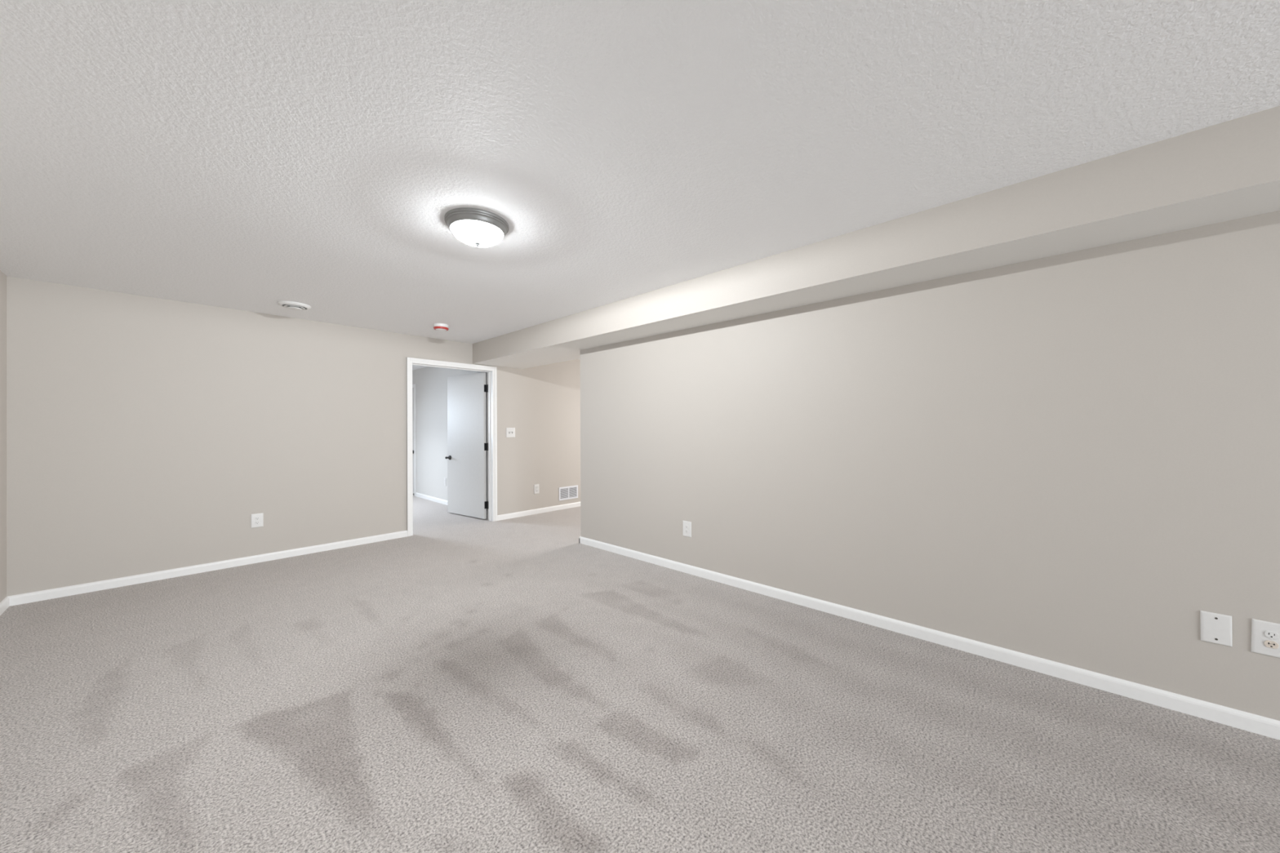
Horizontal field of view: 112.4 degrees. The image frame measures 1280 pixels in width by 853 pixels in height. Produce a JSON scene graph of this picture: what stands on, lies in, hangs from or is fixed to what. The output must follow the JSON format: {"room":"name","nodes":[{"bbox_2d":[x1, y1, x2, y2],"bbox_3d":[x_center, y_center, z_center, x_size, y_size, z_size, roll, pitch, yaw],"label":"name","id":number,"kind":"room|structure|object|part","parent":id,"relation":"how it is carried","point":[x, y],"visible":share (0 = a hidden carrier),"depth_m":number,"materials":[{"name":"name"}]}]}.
{"room":"empty basement room","nodes":[
{"label":"empty basement room","id":0,"kind":"room"},
{"bbox_2d":[0,270,6,602],"bbox_3d":[-0.226,0.068,-1.022,11.942,2.379,0.115,0,0,43],"label":"wall","id":1,"kind":"structure","parent":0,"point":[2,277],"depth_m":3.02,"materials":[{"name":"beige paint"}]},
{"bbox_2d":[0,596,8,615],"bbox_3d":[-0.177,1.221,-0.979,11.942,0.072,0.013,0,0,43],"label":"baseboard","id":2,"kind":"structure","parent":1,"relation":"attached to","point":[4,604],"depth_m":3.00,"materials":[{"name":"white paint"}]},
{"bbox_2d":[6,275,580,595],"bbox_3d":[-2.114,0.102,5.812,0.125,2.379,7.560,0,0,43],"label":"wall","id":3,"kind":"structure","parent":0,"point":[145,434],"depth_m":3.83,"materials":[{"name":"beige paint"}]},
{"bbox_2d":[6,530,407,606],"bbox_3d":[-3.643,1.257,4.053,0.013,0.072,2.670,0,0,43],"label":"baseboard","id":4,"kind":"structure","parent":3,"relation":"attached to","point":[28,597],"depth_m":3.71,"materials":[{"name":"white paint"}]},
{"bbox_2d":[250,512,263,528],"bbox_3d":[-3.636,0.893,4.067,0.009,0.130,0.088,0,0,43],"label":"wall outlet","id":5,"kind":"object","parent":3,"relation":"attached to","point":[256,519],"visible":1,"depth_m":4.07,"materials":[{"name":"plastic"}]},
{"bbox_2d":[406,357,497,536],"bbox_3d":[-2.402,0.238,5.500,0.157,2.107,1.140,0,0,43],"label":"door frame","id":6,"kind":"structure","parent":3,"relation":"attached to","point":[491,371],"depth_m":5.78,"materials":[{"name":"white paint"}]},
{"bbox_3d":[-2.454,0.239,5.548,0.016,2.107,1.140,0,0,43],"label":"casing","id":7,"kind":"part","parent":6,"relation":"part of","materials":[{"name":"white paint"}]},
{"bbox_2d":[444,372,488,519],"bbox_3d":[-2.494,0.268,6.160,0.924,2.022,0.183,0,0,35],"label":"door","id":8,"kind":"structure","parent":3,"relation":"in","point":[467,446],"depth_m":6.11,"materials":[{"name":"white paint"}]},
{"bbox_2d":[506,427,515,437],"bbox_3d":[-1.814,0.084,6.025,0.024,0.138,0.138,0,0,43],"label":"light switch","id":9,"kind":"object","parent":3,"relation":"attached to","point":[510,432],"visible":1,"depth_m":6.03,"materials":[{"name":"plastic"}]},
{"bbox_2d":[533,484,539,493],"bbox_3d":[-1.528,0.926,6.337,0.009,0.138,0.086,0,0,43],"label":"wall outlet","id":10,"kind":"object","parent":3,"relation":"attached to","point":[536,488],"visible":1,"depth_m":6.33,"materials":[{"name":"plastic"}]},
{"bbox_2d":[559,484,577,500],"bbox_3d":[-1.128,1.049,6.767,0.008,0.205,0.372,0,0,43],"label":"air vent","id":11,"kind":"object","parent":3,"relation":"in","point":[566,492],"visible":1,"depth_m":6.76,"materials":[{"name":"metal"}]},
{"bbox_3d":[-1.186,1.049,6.704,0.006,0.150,0.153,0,0,43],"label":"louver panel","id":12,"kind":"part","parent":11,"relation":"part of","materials":[{"name":"metal"}]},
{"bbox_3d":[-1.069,1.049,6.829,0.006,0.150,0.153,0,0,43],"label":"louver panel","id":13,"kind":"part","parent":11,"relation":"part of","materials":[{"name":"metal"}]},
{"bbox_2d":[412,366,488,511],"bbox_3d":[-4.983,0.118,6.160,4.553,2.379,4.045,0,0,43],"label":"wall","id":14,"kind":"structure","parent":0,"point":[431,383],"depth_m":7.48,"materials":[{"name":"paint"}]},
{"bbox_2d":[412,387,413,493],"bbox_3d":[-4.564,0.283,8.319,0.781,2.036,0.080,0,0,43],"label":"door","id":15,"kind":"structure","parent":14,"relation":"in","point":[412,388],"depth_m":8.11,"materials":[{"name":"white paint"}]},
{"bbox_2d":[412,383,416,496],"bbox_3d":[-4.543,0.258,8.343,0.905,2.110,0.016,0,0,43],"label":"door frame","id":16,"kind":"structure","parent":14,"relation":"attached to","point":[413,385],"depth_m":8.04,"materials":[{"name":"white paint"}]},
{"bbox_2d":[415,492,488,516],"bbox_3d":[-3.108,1.265,7.014,2.983,0.072,0.013,0,0,43],"label":"baseboard","id":17,"kind":"structure","parent":14,"relation":"attached to","point":[418,495],"depth_m":7.47,"materials":[{"name":"white paint"}]},
{"bbox_2d":[0,0,1279,370],"bbox_3d":[0.602,-1.170,3.230,16.900,0.120,7.645,0,0,43],"label":"ceiling","id":18,"kind":"structure","parent":0,"point":[246,155],"depth_m":1.59,"materials":[{"name":"white paint"}]},
{"bbox_2d":[277,301,311,310],"bbox_3d":[-3.095,-1.071,3.836,0.236,0.038,0.236,0,0,43],"label":"ceiling vent","id":19,"kind":"object","parent":18,"relation":"in","point":[288,304],"visible":1,"depth_m":3.79,"materials":[{"name":"white plastic"}]},
{"bbox_2d":[433,323,448,331],"bbox_3d":[-2.137,-1.063,4.600,0.149,0.058,0.149,0,0,43],"label":"smoke detector","id":20,"kind":"object","parent":18,"relation":"attached to","point":[437,326],"visible":1,"depth_m":4.55,"materials":[{"name":"white plastic"}]},
{"bbox_2d":[444,207,509,246],"bbox_3d":[-0.884,-1.042,2.328,0.328,0.128,0.328,0,0,43],"label":"ceiling light","id":21,"kind":"object","parent":18,"relation":"attached to","point":[478,226],"visible":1,"depth_m":2.27,"materials":[{"name":"white glass"}]},
{"bbox_2d":[472,106,1279,368],"bbox_3d":[2.422,-0.995,1.839,11.942,0.259,0.738,0,0,43],"label":"soffit beam","id":22,"kind":"structure","parent":18,"relation":"attached to","point":[1228,171],"depth_m":2.10,"materials":[{"name":"beige paint"}]},
{"bbox_2d":[0,495,1279,852],"bbox_3d":[0.544,1.269,3.161,16.920,0.001,7.860,0,0,43],"label":"floor","id":23,"kind":"structure","parent":0,"point":[460,683],"depth_m":1.80,"materials":[{"name":"carpet"}]},
{"bbox_2d":[580,210,1279,720],"bbox_3d":[3.116,0.189,1.287,10.188,2.120,0.115,0,0,43],"label":"wall","id":24,"kind":"structure","parent":0,"point":[1072,459],"depth_m":2.29,"materials":[{"name":"beige paint"}]},
{"bbox_2d":[683,520,691,537],"bbox_3d":[0.407,0.890,3.719,0.090,0.133,0.009,0,0,43],"label":"wall outlet","id":25,"kind":"object","parent":24,"relation":"attached to","point":[686,525],"visible":1,"depth_m":3.71,"materials":[{"name":"plastic"}]},
{"bbox_2d":[578,536,1279,740],"bbox_3d":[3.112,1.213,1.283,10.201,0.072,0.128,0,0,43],"label":"baseboard","id":26,"kind":"structure","parent":24,"relation":"attached to","point":[1260,725],"depth_m":2.27,"materials":[{"name":"white paint"}]},
{"bbox_2d":[1200,610,1231,646],"bbox_3d":[2.451,0.860,1.821,0.082,0.128,0.008,0,0,43],"label":"blank plate","id":27,"kind":"object","parent":24,"relation":"attached to","point":[1215,628],"visible":1,"depth_m":1.82,"materials":[{"name":"plastic"}]},
{"bbox_2d":[1250,618,1279,657],"bbox_3d":[2.550,0.860,1.729,0.092,0.136,0.009,1,1,43],"label":"wall outlet","id":28,"kind":"object","parent":24,"relation":"attached to","point":[1265,635],"visible":1,"depth_m":1.74,"materials":[{"name":"plastic"}]},
{"bbox_2d":[1263,640,1279,648],"bbox_3d":[2.548,0.880,1.727,0.034,0.029,0.003,0,0,43],"label":"socket","id":29,"kind":"object","parent":28,"relation":"attached to","point":[1268,644],"depth_m":1.73,"materials":[{"name":"white plastic"}]},
{"bbox_2d":[1264,630,1279,639],"bbox_3d":[2.548,0.841,1.727,0.034,0.029,0.003,0,0,43],"label":"socket","id":30,"kind":"object","parent":28,"relation":"attached to","point":[1268,634],"depth_m":1.73,"materials":[{"name":"white plastic"}]},
{"bbox_3d":[0.911,0.087,5.787,4.342,2.379,3.479,0,0,43],"label":"wall","id":31,"kind":"structure","parent":0,"visible":0},
{"bbox_2d":[497,502,580,520],"bbox_3d":[-0.774,1.254,7.143,0.013,0.072,3.488,0,0,43],"label":"baseboard","id":32,"kind":"structure","parent":31,"relation":"attached to","point":[522,513],"depth_m":6.33,"materials":[{"name":"white paint"}]}
]}

